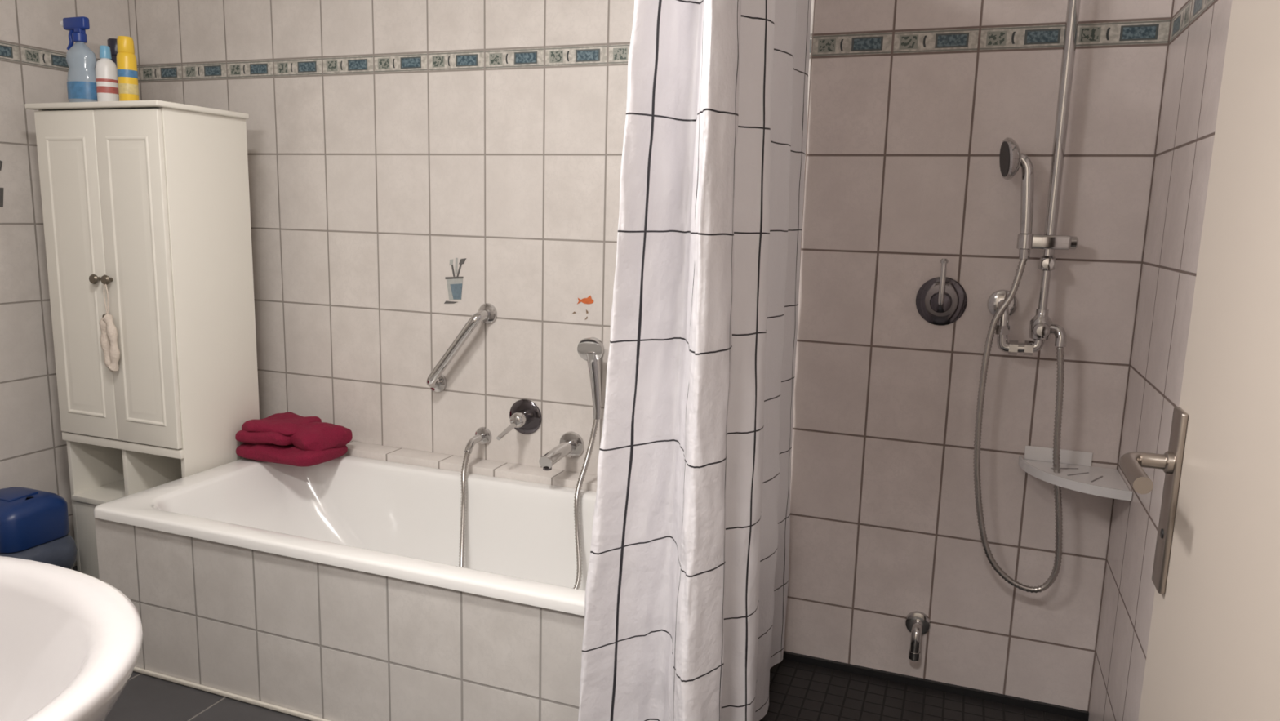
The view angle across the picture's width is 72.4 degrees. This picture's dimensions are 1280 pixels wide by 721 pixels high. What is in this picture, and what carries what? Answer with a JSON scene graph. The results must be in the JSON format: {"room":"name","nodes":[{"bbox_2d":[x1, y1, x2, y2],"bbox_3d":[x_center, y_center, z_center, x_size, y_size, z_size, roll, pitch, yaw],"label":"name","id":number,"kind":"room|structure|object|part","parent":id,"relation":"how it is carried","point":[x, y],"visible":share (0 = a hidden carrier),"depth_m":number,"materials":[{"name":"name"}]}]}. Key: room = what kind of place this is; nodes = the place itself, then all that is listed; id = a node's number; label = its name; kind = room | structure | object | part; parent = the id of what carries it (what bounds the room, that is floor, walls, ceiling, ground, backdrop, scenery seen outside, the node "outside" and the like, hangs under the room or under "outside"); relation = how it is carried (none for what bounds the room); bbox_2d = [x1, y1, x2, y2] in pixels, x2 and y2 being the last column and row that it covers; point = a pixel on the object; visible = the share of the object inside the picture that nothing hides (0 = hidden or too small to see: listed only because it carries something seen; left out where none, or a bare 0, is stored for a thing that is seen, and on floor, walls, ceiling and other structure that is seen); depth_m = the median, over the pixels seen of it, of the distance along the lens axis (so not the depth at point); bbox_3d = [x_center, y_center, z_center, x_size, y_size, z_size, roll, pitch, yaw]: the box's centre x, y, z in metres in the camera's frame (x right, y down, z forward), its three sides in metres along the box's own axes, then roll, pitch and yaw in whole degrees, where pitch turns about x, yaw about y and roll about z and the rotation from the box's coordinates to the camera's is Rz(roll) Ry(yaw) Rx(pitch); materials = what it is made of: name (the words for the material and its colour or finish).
{"room":"bathroom","nodes":[
{"label":"bathroom","id":0,"kind":"room"},
{"bbox_2d":[0,0,130,566],"bbox_3d":[-2.255,-0.385,2.214,0.100,2.450,2.180,5,10,20],"label":"wall","id":1,"kind":"structure","parent":0,"point":[34,68],"depth_m":2.83,"materials":[{"name":"tile"}]},
{"bbox_2d":[0,160,3,207],"bbox_3d":[-2.004,-0.551,2.707,0.002,0.150,0.071,5,10,20],"label":"sticker","id":2,"kind":"object","parent":1,"relation":"attached to","point":[1,162],"visible":1,"depth_m":2.73,"materials":[{"name":"grey"}]},
{"bbox_2d":[71,565,1088,720],"bbox_3d":[-1.010,1.126,1.109,3.439,0.100,3.780,5,10,20],"label":"floor","id":3,"kind":"structure","parent":0,"point":[798,691],"depth_m":2.31,"materials":[{"name":"tile"}]},
{"bbox_2d":[0,486,77,568],"bbox_3d":[-1.937,0.593,2.727,0.289,0.370,0.210,5,10,20],"label":"waste bin","id":4,"kind":"object","parent":3,"relation":"on","point":[34,524],"visible":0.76,"depth_m":2.67,"materials":[{"name":"blue plastic"}]},
{"bbox_2d":[0,555,143,720],"bbox_3d":[-0.764,0.631,0.868,0.620,0.968,0.448,5,10,20],"label":"washbasin","id":5,"kind":"object","parent":3,"relation":"on","point":[71,641],"visible":1,"depth_m":0.91,"materials":[{"name":"white ceramic"}]},
{"bbox_2d":[24,100,259,578],"bbox_3d":[-1.569,-0.011,2.820,0.537,1.551,0.353,5,10,20],"label":"cabinet","id":6,"kind":"object","parent":3,"relation":"on","point":[148,201],"visible":0.8,"depth_m":2.66,"materials":[{"name":"white wood"}]},
{"bbox_3d":[-1.732,-0.248,2.682,0.168,0.854,0.004,5,10,20],"label":"door moulding","id":7,"kind":"part","parent":6,"relation":"part of","materials":[{"name":"white wood"}]},
{"bbox_3d":[-1.728,-0.254,2.691,0.250,0.996,0.017,5,10,20],"label":"door","id":8,"kind":"part","parent":6,"relation":"part of","materials":[{"name":"white wood"}]},
{"bbox_2d":[60,16,97,102],"bbox_3d":[-1.712,-0.910,2.671,0.119,0.262,0.072,5,10,20],"label":"spray bottle","id":9,"kind":"object","parent":6,"relation":"on","point":[81,60],"visible":0.89,"depth_m":2.65,"materials":[{"name":"blue plastic"}]},
{"bbox_3d":[-1.738,-0.980,2.669,0.034,0.067,0.012,5,10,20],"label":"trigger lever","id":10,"kind":"part","parent":9,"relation":"part of","materials":[{"name":"blue plastic"}]},
{"bbox_3d":[-1.641,-0.246,2.635,0.031,0.031,0.028,5,10,20],"label":"knob","id":11,"kind":"part","parent":6,"relation":"part of","materials":[{"name":"grey metal"}]},
{"bbox_2d":[71,479,124,505],"bbox_3d":[-1.575,0.445,2.910,0.475,0.018,0.309,5,10,20],"label":"shelf","id":12,"kind":"object","parent":6,"relation":"attached to","point":[102,491],"depth_m":2.87,"materials":[{"name":"white wood"}]},
{"bbox_3d":[-1.596,-0.242,2.618,0.031,0.031,0.028,5,10,20],"label":"knob","id":13,"kind":"part","parent":6,"relation":"part of","materials":[{"name":"grey metal"}]},
{"bbox_2d":[95,45,119,101],"bbox_3d":[-1.602,-0.855,2.626,0.059,0.173,0.059,5,10,20],"label":"lotion bottle","id":14,"kind":"object","parent":6,"relation":"on","point":[106,73],"visible":0.83,"depth_m":2.61,"materials":[{"name":"white plastic"}]},
{"bbox_2d":[98,284,119,371],"bbox_3d":[-1.599,-0.101,2.631,0.061,0.276,0.037,5,10,20],"label":"loofah","id":15,"kind":"object","parent":6,"relation":"hanging from","point":[108,338],"visible":1,"depth_m":2.63,"materials":[{"name":"beige fabric"}]},
{"bbox_3d":[-1.601,-0.185,2.619,0.012,0.108,0.004,5,10,20],"label":"cord","id":16,"kind":"part","parent":15,"relation":"part of","materials":[{"name":"fabric"}]},
{"bbox_3d":[-1.595,-0.184,2.616,0.012,0.108,0.004,5,10,20],"label":"cord","id":17,"kind":"part","parent":15,"relation":"part of","materials":[{"name":"fabric"}]},
{"bbox_2d":[106,38,117,69],"bbox_3d":[-1.682,-0.916,2.820,0.066,0.227,0.066,5,10,20],"label":"shampoo bottle","id":18,"kind":"object","parent":6,"relation":"on","point":[112,42],"visible":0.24,"depth_m":2.78,"materials":[{"name":"grey plastic"}]},
{"bbox_3d":[-1.623,0.264,2.735,0.507,0.026,0.013,5,10,20],"label":"rail","id":19,"kind":"part","parent":6,"relation":"part of","materials":[{"name":"white wood"}]},
{"bbox_2d":[116,35,139,101],"bbox_3d":[-1.522,-0.859,2.595,0.053,0.196,0.053,5,10,20],"label":"spray can","id":20,"kind":"object","parent":6,"relation":"on","point":[126,63],"visible":0.88,"depth_m":2.58,"materials":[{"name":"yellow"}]},
{"bbox_3d":[-1.497,-0.227,2.596,0.168,0.854,0.004,5,10,20],"label":"door moulding","id":21,"kind":"part","parent":6,"relation":"part of","materials":[{"name":"white wood"}]},
{"bbox_3d":[-1.493,-0.234,2.604,0.250,0.996,0.017,5,10,20],"label":"door","id":22,"kind":"part","parent":6,"relation":"part of","materials":[{"name":"white wood"}]},
{"bbox_2d":[133,666,331,720],"bbox_3d":[-0.697,0.905,2.142,1.700,0.012,0.008,5,10,20],"label":"trim","id":23,"kind":"structure","parent":3,"relation":"on","point":[215,691],"depth_m":2.27,"materials":[{"name":"beige plastic"}]},
{"bbox_2d":[93,454,596,720],"bbox_3d":[-0.568,0.637,2.428,1.705,0.454,0.713,5,10,20],"label":"bathtub","id":24,"kind":"object","parent":3,"relation":"on","point":[337,588],"visible":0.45,"depth_m":2.23,"materials":[{"name":"white ceramic"}]},
{"bbox_2d":[235,419,349,466],"bbox_3d":[-1.131,0.256,2.852,0.326,0.125,0.224,5,10,20],"label":"folded towel","id":25,"kind":"object","parent":24,"relation":"on","point":[320,442],"visible":0.93,"depth_m":2.77,"materials":[{"name":"red fabric"}]},
{"bbox_2d":[233,411,320,445],"bbox_3d":[-1.180,0.224,2.862,0.226,0.089,0.207,5,10,20],"label":"folded towel","id":26,"kind":"object","parent":25,"relation":"on","point":[273,428],"visible":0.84,"depth_m":2.80,"materials":[{"name":"red fabric"}]},
{"bbox_2d":[342,440,597,491],"bbox_3d":[-0.739,0.542,2.912,2.404,0.474,0.085,5,10,20],"label":"ledge","id":27,"kind":"object","parent":3,"relation":"on","point":[427,459],"visible":0.05,"depth_m":2.78,"materials":[{"name":"tile"}]},
{"bbox_2d":[128,0,1173,711],"bbox_3d":[-0.288,-0.413,2.702,3.439,2.450,0.120,5,10,20],"label":"wall","id":28,"kind":"structure","parent":0,"point":[913,104],"depth_m":2.43,"materials":[{"name":"tile"}]},
{"bbox_2d":[444,257,466,303],"bbox_3d":[-0.587,-0.252,2.775,0.084,0.148,0.001,5,10,20],"label":"sticker","id":29,"kind":"object","parent":28,"relation":"attached to","point":[454,283],"visible":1,"depth_m":2.78,"materials":[{"name":"blue"}]},
{"bbox_2d":[426,302,497,391],"bbox_3d":[-0.582,-0.033,2.767,0.252,0.303,0.075,5,10,20],"label":"grab bar","id":30,"kind":"object","parent":28,"relation":"attached to","point":[486,313],"visible":1,"depth_m":2.74,"materials":[{"name":"silver metal"}]},
{"bbox_2d":[496,399,541,439],"bbox_3d":[-0.388,0.189,2.684,0.112,0.112,0.156,5,10,20],"label":"mixer tap","id":31,"kind":"object","parent":28,"relation":"attached to","point":[525,416],"visible":1,"depth_m":2.73,"materials":[{"name":"silver metal"}]},
{"bbox_3d":[-0.400,0.210,2.667,0.019,0.047,0.110,6,10,24],"label":"lever","id":32,"kind":"part","parent":31,"relation":"part of","materials":[{"name":"silver metal"}]},
{"bbox_3d":[-0.362,0.178,2.752,0.112,0.112,0.009,5,10,20],"label":"plate","id":33,"kind":"part","parent":31,"relation":"part of","materials":[{"name":"silver metal"}]},
{"bbox_2d":[458,337,604,589],"bbox_3d":[-0.372,0.334,2.576,0.488,0.816,0.386,5,10,20],"label":"shower","id":34,"kind":"object","parent":28,"relation":"attached to","point":[591,349],"visible":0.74,"depth_m":2.58,"materials":[{"name":"silver metal"}]},
{"bbox_2d":[464,426,491,453],"bbox_3d":[-0.524,0.255,2.770,0.058,0.066,0.111,5,10,20],"label":"outlet","id":35,"kind":"object","parent":34,"relation":"attached to","point":[482,434],"depth_m":2.80,"materials":[{"name":"silver metal"}]},
{"bbox_3d":[-0.140,0.071,2.579,0.049,0.209,0.048,5,10,20],"label":"handset handle","id":36,"kind":"part","parent":34,"relation":"part of","materials":[{"name":"silver metal"}]},
{"bbox_2d":[538,431,584,470],"bbox_3d":[-0.244,0.275,2.625,0.084,0.084,0.187,5,10,20],"label":"spout","id":37,"kind":"object","parent":28,"relation":"attached to","point":[571,445],"visible":1,"depth_m":2.65,"materials":[{"name":"silver metal"}]},
{"bbox_3d":[-0.245,0.281,2.624,0.042,0.051,0.182,5,10,20],"label":"spout","id":38,"kind":"part","parent":37,"relation":"part of","materials":[{"name":"silver metal"}]},
{"bbox_2d":[573,295,593,319],"bbox_3d":[-0.172,-0.160,2.631,0.071,0.076,0.001,5,10,20],"label":"sticker","id":39,"kind":"object","parent":28,"relation":"attached to","point":[585,300],"visible":1,"depth_m":2.62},
{"bbox_2d":[905,610,930,661],"bbox_3d":[0.754,0.752,2.383,0.068,0.116,0.068,5,10,20],"label":"tap","id":40,"kind":"object","parent":28,"relation":"attached to","point":[917,623],"visible":1,"depth_m":2.38,"materials":[{"name":"silver metal"}]},
{"bbox_2d":[782,650,1088,719],"bbox_3d":[0.783,0.894,2.426,0.830,0.020,0.012,5,10,20],"label":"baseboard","id":41,"kind":"structure","parent":28,"relation":"attached to","point":[931,684],"depth_m":2.40,"materials":[{"name":"black tile"}]},
{"bbox_2d":[915,257,967,325],"bbox_3d":[0.769,-0.173,2.229,0.126,0.176,0.075,5,10,20],"label":"mixer tap","id":42,"kind":"object","parent":28,"relation":"attached to","point":[942,300],"visible":1,"depth_m":2.25,"materials":[{"name":"silver metal"}]},
{"bbox_3d":[0.763,-0.191,2.208,0.017,0.119,0.030,5,10,20],"label":"lever","id":43,"kind":"part","parent":42,"relation":"part of","materials":[{"name":"silver metal"}]},
{"bbox_2d":[986,289,1017,315],"bbox_3d":[0.915,-0.142,2.207,0.072,0.072,0.020,5,10,20],"label":"rosette","id":44,"kind":"object","parent":28,"relation":"attached to","point":[992,304],"visible":0.6,"depth_m":2.20,"materials":[{"name":"silver metal"}]},
{"bbox_2d":[996,299,1044,352],"bbox_3d":[0.940,-0.084,2.161,0.113,0.126,0.078,5,10,20],"label":"inlet","id":45,"kind":"object","parent":44,"relation":"attached to","point":[1002,344],"visible":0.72,"depth_m":2.14,"materials":[{"name":"silver metal"}]},
{"bbox_2d":[995,324,1009,334],"bbox_3d":[0.892,-0.076,2.152,0.031,0.022,0.036,5,10,20],"label":"nut","id":46,"kind":"object","parent":45,"relation":"in","point":[1000,330],"visible":0.94,"depth_m":2.14,"materials":[{"name":"silver metal"}]},
{"bbox_2d":[1008,339,1017,355],"bbox_3d":[0.917,-0.032,2.149,0.020,0.036,0.031,5,10,20],"label":"nut","id":47,"kind":"object","parent":45,"relation":"in","point":[1013,344],"visible":0.97,"depth_m":2.14,"materials":[{"name":"silver metal"}]},
{"bbox_2d":[1023,340,1034,355],"bbox_3d":[0.950,-0.030,2.137,0.020,0.036,0.031,5,10,20],"label":"nut","id":48,"kind":"object","parent":45,"relation":"in","point":[1028,345],"visible":0.97,"depth_m":2.12,"materials":[{"name":"silver metal"}]},
{"bbox_2d":[999,137,1078,340],"bbox_3d":[0.897,-0.604,1.815,0.240,1.190,0.518,5,10,20],"label":"shower column","id":49,"kind":"structure","parent":45,"relation":"attached to","point":[1011,157],"depth_m":2.07,"materials":[{"name":"silver metal"}]},
{"bbox_2d":[973,258,1064,592],"bbox_3d":[0.945,0.168,2.149,0.229,0.835,0.018,5,10,20],"label":"metal hose","id":50,"kind":"object","parent":49,"relation":"attached to","point":[1060,356],"visible":0.98,"depth_m":2.15,"materials":[{"name":"grey metal"}]},
{"bbox_3d":[0.910,-0.368,2.080,0.054,0.248,0.028,5,10,20],"label":"handset handle","id":51,"kind":"part","parent":49,"relation":"part of","materials":[{"name":"silver metal"}]},
{"bbox_3d":[0.960,-0.072,2.088,0.038,0.038,0.027,5,10,20],"label":"diverter knob","id":52,"kind":"part","parent":49,"relation":"part of","materials":[{"name":"silver metal"}]},
{"bbox_2d":[1038,270,1050,309],"bbox_3d":[0.975,-0.168,2.106,0.020,0.110,0.020,5,10,20],"label":"riser","id":53,"kind":"object","parent":49,"relation":"attached to","point":[1046,275],"visible":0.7,"depth_m":2.10,"materials":[{"name":"silver metal"}]},
{"bbox_2d":[1038,255,1056,271],"bbox_3d":[0.976,-0.234,2.095,0.038,0.036,0.038,5,10,20],"label":"riser collar","id":54,"kind":"object","parent":53,"relation":"attached to","point":[1042,257],"depth_m":2.08,"materials":[{"name":"silver metal"}]},
{"bbox_3d":[0.968,-0.229,2.072,0.028,0.028,0.018,5,10,20],"label":"collar knob","id":55,"kind":"part","parent":49,"relation":"part of","materials":[{"name":"silver metal"}]},
{"bbox_2d":[1049,324,1066,346],"bbox_3d":[0.994,-0.062,2.105,0.030,0.052,0.064,-8,13,-44],"label":"stub","id":56,"kind":"object","parent":49,"relation":"attached to","point":[1060,338],"visible":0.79,"depth_m":2.08,"materials":[{"name":"silver metal"}]},
{"bbox_2d":[1041,0,1080,256],"bbox_3d":[0.925,-0.711,1.842,0.027,1.004,0.394,5,10,20],"label":"riser rail","id":57,"kind":"object","parent":49,"relation":"attached to","point":[1073,6],"visible":0.83,"depth_m":2.03,"materials":[{"name":"silver metal"}]},
{"bbox_2d":[1032,234,1071,249],"bbox_3d":[0.966,-0.283,2.086,0.111,0.034,0.042,5,10,20],"label":"slider","id":58,"kind":"object","parent":57,"relation":"attached to","point":[1039,241],"visible":0.73,"depth_m":2.06,"materials":[{"name":"silver metal"}]},
{"bbox_2d":[1016,233,1033,249],"bbox_3d":[0.921,-0.285,2.089,0.036,0.038,0.036,5,10,20],"label":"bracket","id":59,"kind":"object","parent":58,"relation":"attached to","point":[1024,241],"visible":0.98,"depth_m":2.07,"materials":[{"name":"silver metal"}]},
{"bbox_3d":[1.026,-0.278,2.065,0.016,0.030,0.030,5,10,20],"label":"slider knob","id":60,"kind":"part","parent":49,"relation":"part of","materials":[{"name":"silver metal"}]},
{"bbox_2d":[1018,445,1132,501],"bbox_3d":[1.044,0.267,2.111,0.225,0.050,0.225,5,10,20],"label":"corner shelf","id":61,"kind":"object","parent":28,"relation":"attached to","point":[1077,473],"visible":0.98,"depth_m":2.13,"materials":[{"name":"white plastic"}]},
{"bbox_3d":[1.061,0.242,2.219,0.155,0.036,0.004,5,10,20],"label":"plate","id":62,"kind":"part","parent":61,"relation":"part of","materials":[{"name":"white"}]},
{"bbox_2d":[1088,0,1232,720],"bbox_3d":[0.867,-0.109,1.064,0.100,2.450,2.180,5,10,20],"label":"wall","id":63,"kind":"structure","parent":0,"point":[1198,35],"depth_m":1.84,"materials":[{"name":"tile"}]},
{"bbox_3d":[-0.922,-1.397,0.745,3.439,0.100,3.900,5,10,20],"label":"ceiling","id":64,"kind":"structure","parent":0,"visible":0},
{"bbox_2d":[577,0,811,720],"bbox_3d":[0.190,-0.289,1.900,0.314,2.404,1.059,5,10,20],"label":"shower curtain","id":65,"kind":"object","parent":64,"relation":"hanging from","point":[686,597],"visible":1,"depth_m":1.61,"materials":[{"name":"white fabric"}]},
{"bbox_3d":[0.421,0.054,0.015,0.185,2.450,0.120,5,10,20],"label":"wall","id":66,"kind":"structure","parent":0,"visible":0},
{"bbox_2d":[1137,0,1279,720],"bbox_3d":[0.505,0.170,0.618,0.034,2.012,1.010,5,10,20],"label":"door","id":67,"kind":"structure","parent":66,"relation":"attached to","point":[1213,651],"depth_m":0.88,"materials":[{"name":"paint"}]},
{"bbox_2d":[1151,406,1188,594],"bbox_3d":[0.649,0.171,1.072,0.008,0.227,0.046,5,10,20],"label":"backplate","id":68,"kind":"object","parent":67,"relation":"attached to","point":[1180,418],"visible":1,"depth_m":1.06,"materials":[{"name":"silver metal"}]},
{"bbox_2d":[1119,451,1165,493],"bbox_3d":[0.598,0.131,1.023,0.061,0.023,0.122,5,10,20],"label":"lever","id":69,"kind":"object","parent":68,"relation":"attached to","point":[1131,464],"visible":1,"depth_m":1.03,"materials":[{"name":"silver metal"}]},
{"bbox_2d":[1160,528,1163,537],"bbox_3d":[0.642,0.213,1.075,0.001,0.012,0.012,5,10,20],"label":"keyhole","id":70,"kind":"object","parent":68,"relation":"attached to","point":[1162,529],"visible":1,"depth_m":1.07,"materials":[{"name":"black"}]},
{"bbox_2d":[1162,451,1174,473],"bbox_3d":[0.641,0.124,1.061,0.008,0.027,0.027,5,10,20],"label":"neck collar","id":71,"kind":"object","parent":68,"relation":"attached to","point":[1170,458],"visible":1,"depth_m":1.05,"materials":[{"name":"silver metal"}]}
]}

